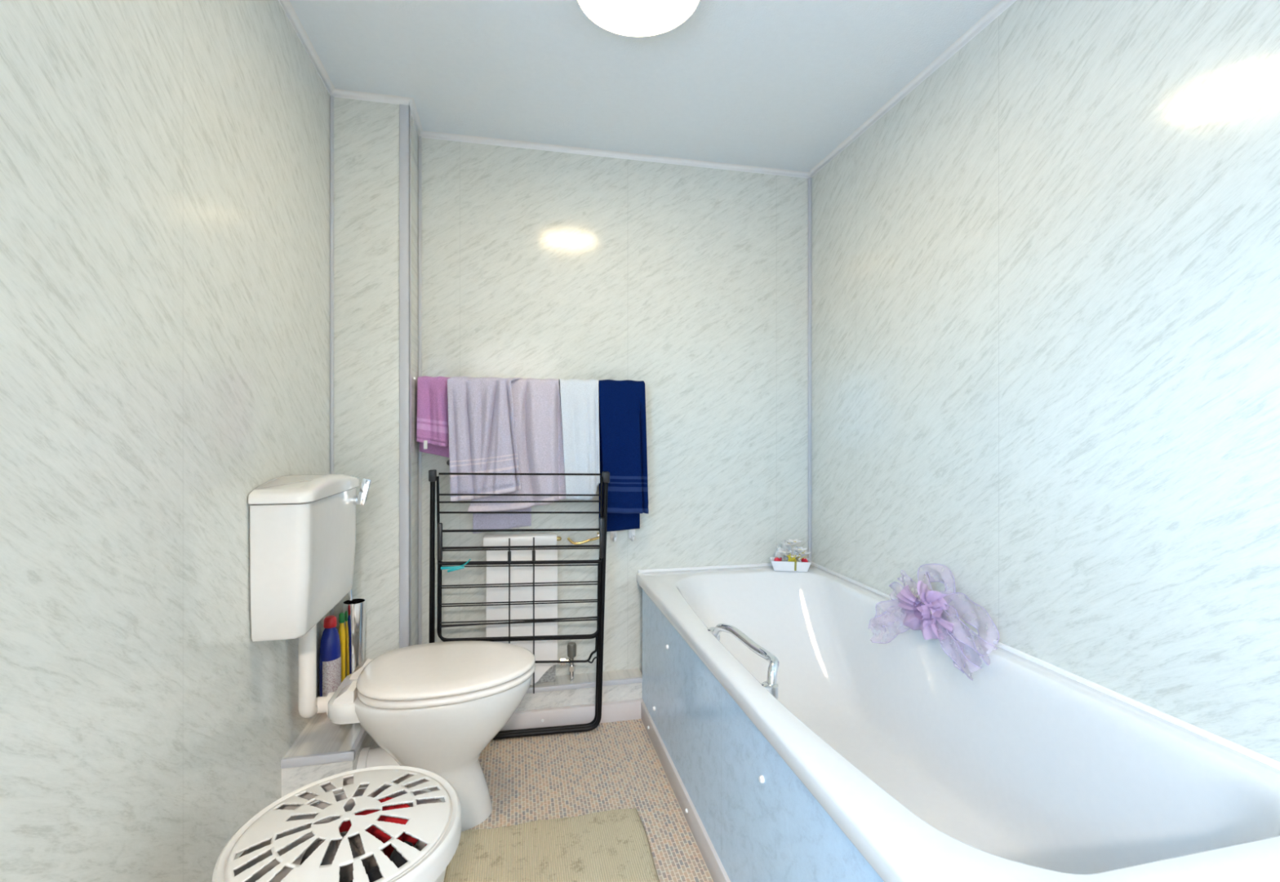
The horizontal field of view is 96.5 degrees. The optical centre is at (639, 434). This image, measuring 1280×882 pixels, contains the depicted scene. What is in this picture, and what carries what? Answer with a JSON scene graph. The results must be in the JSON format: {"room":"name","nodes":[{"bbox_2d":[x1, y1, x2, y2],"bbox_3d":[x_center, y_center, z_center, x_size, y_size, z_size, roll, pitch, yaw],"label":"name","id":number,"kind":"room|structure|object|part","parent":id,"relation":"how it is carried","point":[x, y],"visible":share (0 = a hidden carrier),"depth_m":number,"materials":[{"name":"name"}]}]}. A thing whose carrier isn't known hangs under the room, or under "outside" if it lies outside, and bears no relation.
{"room":"bathroom","nodes":[
{"label":"bathroom","id":0,"kind":"room"},
{"bbox_2d":[0,0,329,881],"bbox_3d":[-0.709,-0.014,0.389,0.060,2.188,2.965,0,0,-12],"label":"wall","id":1,"kind":"structure","parent":0,"point":[165,164],"depth_m":0.92,"materials":[{"name":"white plastic"}]},
{"bbox_2d":[278,0,335,95],"bbox_3d":[-0.671,-1.099,0.398,0.018,0.018,2.965,0,0,-12],"label":"trim","id":2,"kind":"structure","parent":1,"relation":"attached to","point":[286,6],"depth_m":1.61,"materials":[{"name":"white plastic"}]},
{"bbox_2d":[248,473,371,641],"bbox_3d":[-0.838,0.286,1.502,0.163,0.361,0.453,0,0,-12],"label":"cistern","id":3,"kind":"object","parent":1,"relation":"attached to","point":[303,527],"visible":1,"depth_m":1.30,"materials":[{"name":"white ceramic"}]},
{"bbox_3d":[-0.856,0.131,1.498,0.125,0.050,0.453,0,0,-12],"label":"tank lid","id":4,"kind":"part","parent":3,"relation":"part of","materials":[{"name":"white ceramic"}]},
{"bbox_3d":[-0.819,0.170,1.685,0.048,0.080,0.028,0,0,-12],"label":"flush lever","id":5,"kind":"part","parent":3,"relation":"part of","materials":[{"name":"silver metal"}]},
{"bbox_2d":[329,95,333,615],"bbox_3d":[-0.992,-0.130,1.840,0.010,1.920,0.010,0,0,-12],"label":"trim","id":6,"kind":"structure","parent":1,"relation":"attached to","point":[331,97],"depth_m":1.83,"materials":[{"name":"grey plastic"}]},
{"bbox_2d":[281,713,379,805],"bbox_3d":[-0.874,0.955,1.666,0.167,0.250,0.400,0,0,-12],"label":"pipe boxing","id":7,"kind":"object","parent":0,"point":[320,735],"depth_m":1.52,"materials":[{"name":"white plastic"}]},
{"bbox_2d":[280,728,367,768],"bbox_3d":[-0.871,0.839,1.665,0.171,0.023,0.404,0,0,-12],"label":"trim","id":8,"kind":"structure","parent":7,"relation":"attached to","point":[344,756],"depth_m":1.47,"materials":[{"name":"grey plastic"}]},
{"bbox_2d":[319,615,341,697],"bbox_3d":[-0.940,0.692,1.733,0.060,0.275,0.074,0,0,-12],"label":"bottle","id":9,"kind":"object","parent":7,"relation":"on","point":[330,650],"visible":0.7,"depth_m":1.71,"materials":[{"name":"blue plastic"}]},
{"bbox_2d":[337,613,345,683],"bbox_3d":[-0.934,0.695,1.789,0.021,0.269,0.021,0,0,-12],"label":"bottle","id":10,"kind":"object","parent":7,"relation":"on","point":[341,632],"visible":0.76,"depth_m":1.78,"materials":[{"name":"yellow plastic"}]},
{"bbox_2d":[342,598,365,677],"bbox_3d":[-0.913,0.682,1.826,0.067,0.294,0.067,0,0,-12],"label":"toilet brush holder","id":11,"kind":"object","parent":7,"relation":"on","point":[354,614],"visible":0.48,"depth_m":1.80,"materials":[{"name":"silver metal"}]},
{"bbox_2d":[348,588,353,604],"bbox_3d":[-0.913,0.628,1.826,0.044,0.336,0.044,0,0,-12],"label":"toilet brush","id":12,"kind":"object","parent":11,"relation":"in","point":[350,593],"visible":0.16,"depth_m":1.82,"materials":[{"name":"white plastic"}]},
{"bbox_2d":[333,97,417,661],"bbox_3d":[-0.941,-0.014,1.993,0.296,2.188,0.267,0,0,-12],"label":"wall","id":13,"kind":"structure","parent":0,"point":[366,133],"depth_m":1.87,"materials":[{"name":"white plastic"}]},
{"bbox_2d":[330,88,412,105],"bbox_3d":[-0.872,-1.099,1.862,0.254,0.018,0.018,0,0,-12],"label":"trim","id":14,"kind":"structure","parent":13,"relation":"attached to","point":[340,93],"depth_m":1.86,"materials":[{"name":"white plastic"}]},
{"bbox_2d":[399,104,411,648],"bbox_3d":[-0.782,-0.080,1.905,0.032,2.020,0.034,0,0,-12],"label":"trim","id":15,"kind":"structure","parent":13,"relation":"attached to","point":[405,112],"depth_m":1.89,"materials":[{"name":"grey plastic"}]},
{"bbox_2d":[408,97,422,136],"bbox_3d":[-0.779,-1.099,1.989,0.018,0.018,0.225,0,0,-12],"label":"trim","id":16,"kind":"structure","parent":13,"relation":"attached to","point":[415,114],"depth_m":1.99,"materials":[{"name":"white plastic"}]},
{"bbox_2d":[404,719,713,881],"bbox_3d":[0.210,1.110,0.006,2.171,0.060,4.642,0,0,-12],"label":"floor","id":17,"kind":"structure","parent":0,"point":[611,766],"depth_m":1.76,"materials":[{"name":"tile"}]},
{"bbox_2d":[211,765,461,881],"bbox_3d":[-0.467,0.844,0.911,0.347,0.472,0.347,0,0,-12],"label":"laundry basket","id":18,"kind":"object","parent":17,"relation":"on","point":[274,842],"visible":1,"depth_m":0.90,"materials":[{"name":"white plastic"}]},
{"bbox_2d":[300,831,384,881],"bbox_3d":[-0.486,0.695,0.914,0.101,0.116,0.122,0,0,44],"label":"garment","id":19,"kind":"object","parent":18,"relation":"in","point":[355,843],"visible":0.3,"depth_m":0.90,"materials":[{"name":"black fabric"}]},
{"bbox_2d":[338,797,417,858],"bbox_3d":[-0.455,0.688,0.998,0.149,0.102,0.058,0,0,-12],"label":"garment","id":20,"kind":"object","parent":18,"relation":"in","point":[378,834],"visible":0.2,"depth_m":0.98,"materials":[{"name":"red fabric"}]},
{"bbox_2d":[350,840,415,881],"bbox_3d":[-0.419,0.672,0.844,0.188,0.053,0.074,0,0,-37],"label":"garment","id":21,"kind":"object","parent":18,"relation":"in","point":[374,874],"visible":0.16,"depth_m":0.87,"materials":[{"name":"black fabric"}]},
{"bbox_2d":[297,624,535,831],"bbox_3d":[-0.607,0.774,1.607,0.617,0.612,0.374,0,0,-12],"label":"toilet","id":22,"kind":"object","parent":17,"relation":"on","point":[434,708],"visible":0.89,"depth_m":1.51,"materials":[{"name":"white ceramic"}]},
{"bbox_3d":[-0.537,0.656,1.622,0.473,0.022,0.374,0,0,-12],"label":"lid","id":23,"kind":"part","parent":22,"relation":"part of","materials":[{"name":"white plastic"}]},
{"bbox_3d":[-0.536,0.680,1.623,0.473,0.020,0.374,0,0,-12],"label":"seat","id":24,"kind":"part","parent":22,"relation":"part of","materials":[{"name":"white plastic"}]},
{"bbox_2d":[428,469,609,740],"bbox_3d":[-0.424,0.599,2.040,0.630,0.954,0.063,0,0,-12],"label":"drying rack","id":25,"kind":"object","parent":17,"relation":"on","point":[601,563],"visible":0.89,"depth_m":2.03,"materials":[{"name":"black metal"}]},
{"bbox_2d":[440,559,471,572],"bbox_3d":[-0.633,0.452,1.964,0.100,0.042,0.009,0,0,-12],"label":"peg","id":26,"kind":"object","parent":25,"relation":"attached to","point":[450,569],"visible":1,"depth_m":1.96,"materials":[{"name":"teal plastic"}]},
{"bbox_3d":[-0.459,0.550,2.008,0.004,0.369,0.004,0,0,-35],"label":"support rod","id":27,"kind":"part","parent":25,"relation":"part of","materials":[{"name":"black metal"}]},
{"bbox_3d":[-0.434,0.753,2.049,0.609,0.646,0.035,0,0,-12],"label":"leg frame","id":28,"kind":"part","parent":25,"relation":"part of","materials":[{"name":"black metal"}]},
{"bbox_3d":[-0.420,0.594,2.029,0.570,0.309,0.021,0,0,-12],"label":"rack frame","id":29,"kind":"part","parent":25,"relation":"part of","materials":[{"name":"black metal"}]},
{"bbox_3d":[-0.377,0.643,2.026,0.004,0.554,0.004,0,0,10],"label":"support rod","id":30,"kind":"part","parent":25,"relation":"part of","materials":[{"name":"metal"}]},
{"bbox_2d":[443,808,660,881],"bbox_3d":[-0.153,1.074,1.109,0.519,0.012,0.998,0,0,-12],"label":"bath mat","id":31,"kind":"object","parent":17,"relation":"on","point":[610,846],"visible":0.93,"depth_m":1.46,"materials":[{"name":"beige fabric"}]},
{"bbox_2d":[636,564,1279,881],"bbox_3d":[0.538,0.755,1.511,0.760,0.513,1.720,0,0,-12],"label":"bathtub","id":32,"kind":"object","parent":17,"relation":"on","point":[805,748],"visible":0.98,"depth_m":1.29,"materials":[{"name":"white ceramic"}]},
{"bbox_2d":[640,702,730,881],"bbox_3d":[0.260,1.046,1.036,0.028,0.068,2.312,0,0,-12],"label":"baseboard","id":33,"kind":"structure","parent":32,"relation":"attached to","point":[713,862],"depth_m":1.59,"materials":[{"name":"plastic"}]},
{"bbox_3d":[0.207,0.560,1.602,0.036,0.030,0.036,0,0,-12],"label":"handle mount","id":34,"kind":"part","parent":32,"relation":"part of","materials":[{"name":"silver metal"}]},
{"bbox_3d":[0.262,0.537,1.428,0.056,0.077,0.377,0,0,-12],"label":"grab handle","id":35,"kind":"part","parent":32,"relation":"part of","materials":[{"name":"silver metal"}]},
{"bbox_3d":[0.187,0.799,1.389,0.006,0.426,1.633,0,0,-12],"label":"bath panel","id":36,"kind":"part","parent":32,"relation":"part of","materials":[{"name":"blue plastic"}]},
{"bbox_3d":[0.284,0.560,1.250,0.036,0.030,0.036,0,0,-12],"label":"handle mount","id":37,"kind":"part","parent":32,"relation":"part of","materials":[{"name":"silver metal"}]},
{"bbox_2d":[769,538,811,572],"bbox_3d":[0.609,0.489,2.317,0.167,0.122,0.099,0,0,19],"label":"tray","id":38,"kind":"object","parent":32,"relation":"on","point":[792,563],"visible":1,"depth_m":2.29,"materials":[{"name":"white ceramic"}]},
{"bbox_2d":[777,549,792,555],"bbox_3d":[0.585,0.480,2.309,0.067,0.019,0.056,0,0,-12],"label":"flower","id":39,"kind":"object","parent":38,"relation":"on","point":[784,552],"depth_m":2.31,"materials":[{"name":"white plant"}]},
{"bbox_2d":[781,541,795,546],"bbox_3d":[0.605,0.448,2.321,0.067,0.019,0.060,0,0,-12],"label":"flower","id":40,"kind":"object","parent":38,"relation":"on","point":[788,544],"depth_m":2.31,"materials":[{"name":"white plant"}]},
{"bbox_2d":[785,552,799,558],"bbox_3d":[0.616,0.492,2.297,0.067,0.019,0.057,0,0,-12],"label":"flower","id":41,"kind":"object","parent":38,"relation":"on","point":[793,555],"depth_m":2.29,"materials":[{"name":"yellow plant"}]},
{"bbox_2d":[786,538,802,545],"bbox_3d":[0.627,0.440,2.320,0.067,0.019,0.056,0,0,1],"label":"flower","id":42,"kind":"object","parent":38,"relation":"on","point":[790,542],"depth_m":2.32,"materials":[{"name":"white plant"}]},
{"bbox_2d":[791,546,807,552],"bbox_3d":[0.642,0.468,2.301,0.067,0.019,0.059,0,0,-12],"label":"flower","id":43,"kind":"object","parent":38,"relation":"on","point":[800,549],"depth_m":2.31,"materials":[{"name":"white plant"}]},
{"bbox_2d":[794,551,810,556],"bbox_3d":[0.658,0.485,2.308,0.067,0.019,0.056,0,0,-1],"label":"flower","id":44,"kind":"object","parent":38,"relation":"on","point":[802,553],"depth_m":2.30,"materials":[{"name":"white plant"}]},
{"bbox_2d":[868,564,999,680],"bbox_3d":[0.817,0.510,1.603,0.131,0.268,0.436,0,0,-12],"label":"bow","id":45,"kind":"object","parent":32,"relation":"on","point":[917,615],"visible":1,"depth_m":1.59,"materials":[{"name":"purple fabric"}]},
{"bbox_2d":[515,668,642,711],"bbox_3d":[-0.399,1.006,2.143,0.828,0.147,0.087,0,0,-12],"label":"wall","id":46,"kind":"structure","parent":0,"point":[557,699],"depth_m":2.15,"materials":[{"name":"white plastic"}]},
{"bbox_2d":[499,698,643,731],"bbox_3d":[-0.390,1.046,2.086,0.821,0.068,0.028,0,0,-12],"label":"baseboard","id":47,"kind":"structure","parent":46,"relation":"attached to","point":[626,710],"depth_m":2.11,"materials":[{"name":"plastic"}]},
{"bbox_2d":[526,677,642,693],"bbox_3d":[-0.389,0.940,2.099,0.828,0.018,0.012,0,0,-12],"label":"trim","id":48,"kind":"structure","parent":46,"relation":"attached to","point":[635,680],"depth_m":2.13,"materials":[{"name":"grey plastic"}]},
{"bbox_2d":[422,137,808,675],"bbox_3d":[-0.050,-0.014,2.295,1.575,2.188,0.060,0,0,-12],"label":"wall","id":49,"kind":"structure","parent":0,"point":[690,283],"depth_m":2.27,"materials":[{"name":"white plastic"}]},
{"bbox_2d":[417,136,422,644],"bbox_3d":[-0.805,-0.077,2.091,0.011,2.025,0.013,0,0,-12],"label":"trim","id":50,"kind":"structure","parent":49,"relation":"attached to","point":[420,139],"depth_m":2.09,"materials":[{"name":"grey plastic"}]},
{"bbox_2d":[482,533,576,685],"bbox_3d":[-0.409,0.654,2.135,0.342,0.558,0.063,0,0,-12],"label":"radiator","id":51,"kind":"object","parent":49,"relation":"attached to","point":[544,651],"visible":0.66,"depth_m":2.11,"materials":[{"name":"white metal"}]},
{"bbox_3d":[-0.440,0.674,2.133,0.257,0.513,0.055,0,0,-12],"label":"panel","id":52,"kind":"part","parent":51,"relation":"part of","materials":[{"name":"white metal"}]},
{"bbox_3d":[-0.440,0.856,2.143,0.242,0.152,0.035,0,0,-12],"label":"plate","id":53,"kind":"part","parent":51,"relation":"part of","materials":[{"name":"white metal"}]},
{"bbox_2d":[556,536,561,541],"bbox_3d":[-0.308,0.395,2.159,0.021,0.016,0.016,0,0,-12],"label":"air vent","id":54,"kind":"object","parent":51,"relation":"attached to","point":[558,539],"depth_m":2.15,"materials":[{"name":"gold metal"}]},
{"bbox_2d":[566,531,599,545],"bbox_3d":[-0.198,0.399,2.186,0.161,0.041,0.050,0,0,-36],"label":"towel hook","id":55,"kind":"object","parent":49,"relation":"attached to","point":[568,539],"visible":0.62,"depth_m":2.17,"materials":[{"name":"gold metal"}]},
{"bbox_3d":[-0.202,0.402,2.182,0.152,0.034,0.045,0,0,-34],"label":"arm","id":56,"kind":"part","parent":55,"relation":"part of","materials":[{"name":"gold metal"}]},
{"bbox_2d":[610,531,617,542],"bbox_3d":[-0.100,0.393,2.233,0.026,0.055,0.041,0,0,-12],"label":"hook","id":57,"kind":"object","parent":49,"relation":"attached to","point":[613,534],"visible":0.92,"depth_m":2.25,"materials":[{"name":"white plastic"}]},
{"bbox_3d":[-0.100,0.404,2.233,0.012,0.033,0.041,0,0,-12],"label":"hook arm","id":58,"kind":"part","parent":57,"relation":"part of","materials":[{"name":"white plastic"}]},
{"bbox_2d":[418,130,809,178],"bbox_3d":[-0.041,-1.099,2.257,1.575,0.018,0.018,0,0,-12],"label":"trim","id":59,"kind":"structure","parent":49,"relation":"attached to","point":[424,134],"depth_m":2.24,"materials":[{"name":"white plastic"}]},
{"bbox_2d":[628,528,635,541],"bbox_3d":[-0.029,0.393,2.249,0.026,0.055,0.041,0,0,-12],"label":"hook","id":60,"kind":"object","parent":49,"relation":"attached to","point":[631,532],"visible":0.89,"depth_m":2.26,"materials":[{"name":"white plastic"}]},
{"bbox_3d":[-0.029,0.404,2.249,0.012,0.033,0.041,0,0,-12],"label":"hook arm","id":61,"kind":"part","parent":60,"relation":"part of","materials":[{"name":"white plastic"}]},
{"bbox_2d":[638,563,772,573],"bbox_3d":[0.360,0.547,2.349,0.752,0.016,0.010,0,0,-12],"label":"trim","id":62,"kind":"structure","parent":49,"relation":"attached to","point":[761,564],"depth_m":2.32,"materials":[{"name":"white plastic"}]},
{"bbox_2d":[808,177,811,561],"bbox_3d":[0.721,-0.270,2.427,0.013,1.640,0.013,0,0,-12],"label":"trim","id":63,"kind":"structure","parent":49,"relation":"attached to","point":[809,178],"depth_m":2.42,"materials":[{"name":"grey plastic"}]},
{"bbox_3d":[-0.396,-0.192,2.152,0.826,0.040,0.071,0,0,-12],"label":"towel rail","id":64,"kind":"object","parent":49,"relation":"attached to","visible":0},
{"bbox_2d":[416,376,451,457],"bbox_3d":[-0.730,-0.060,2.044,0.123,0.295,0.065,0,0,-12],"label":"towel","id":65,"kind":"object","parent":64,"relation":"hanging from","point":[432,428],"visible":0.84,"depth_m":2.02,"materials":[{"name":"pink fabric"}]},
{"bbox_2d":[447,376,531,533],"bbox_3d":[-0.544,0.080,2.079,0.293,0.576,0.112,0,0,-12],"label":"towel","id":66,"kind":"object","parent":64,"relation":"hanging from","point":[482,431],"visible":0.85,"depth_m":2.03,"materials":[{"name":"fabric"}]},
{"bbox_2d":[467,377,565,511],"bbox_3d":[-0.449,0.037,2.099,0.355,0.489,0.078,0,0,-12],"label":"towel","id":67,"kind":"object","parent":64,"relation":"hanging from","point":[536,402],"visible":0.73,"depth_m":2.10,"materials":[{"name":"fabric"}]},
{"bbox_2d":[559,378,599,500],"bbox_3d":[-0.228,0.018,2.150,0.150,0.452,0.071,0,0,-12],"label":"towel","id":68,"kind":"object","parent":64,"relation":"hanging from","point":[580,398],"visible":0.96,"depth_m":2.12,"materials":[{"name":"white fabric"}]},
{"bbox_2d":[598,379,648,532],"bbox_3d":[-0.066,0.085,2.181,0.191,0.586,0.080,0,0,-12],"label":"towel","id":69,"kind":"object","parent":64,"relation":"hanging from","point":[622,403],"visible":0.98,"depth_m":2.16,"materials":[{"name":"blue fabric"}]},
{"bbox_2d":[289,0,1001,172],"bbox_3d":[0.210,-1.138,0.006,2.171,0.060,4.642,0,0,-12],"label":"ceiling","id":70,"kind":"structure","parent":0,"point":[777,84],"depth_m":1.71,"materials":[{"name":"white paint"}]},
{"bbox_2d":[577,0,699,36],"bbox_3d":[-0.004,-1.075,1.362,0.302,0.066,0.302,0,0,-12],"label":"ceiling light","id":71,"kind":"object","parent":70,"relation":"attached to","point":[633,18],"visible":1,"depth_m":1.42,"materials":[{"name":"white plastic"}]},
{"bbox_2d":[811,0,1279,762],"bbox_3d":[1.096,-0.014,0.892,0.060,2.188,3.172,0,0,-12],"label":"wall","id":72,"kind":"structure","parent":0,"point":[1045,279],"depth_m":1.27,"materials":[{"name":"white plastic"}]},
{"bbox_2d":[808,0,1016,177],"bbox_3d":[1.058,-1.099,0.884,0.018,0.018,3.172,0,0,-12],"label":"trim","id":73,"kind":"structure","parent":72,"relation":"attached to","point":[1002,5],"depth_m":1.76,"materials":[{"name":"white plastic"}]},
{"bbox_2d":[810,561,1279,770],"bbox_3d":[0.907,0.547,1.588,0.010,0.016,1.712,0,0,-12],"label":"trim","id":74,"kind":"structure","parent":72,"relation":"attached to","point":[1268,762],"depth_m":1.19,"materials":[{"name":"white plastic"}]}
]}

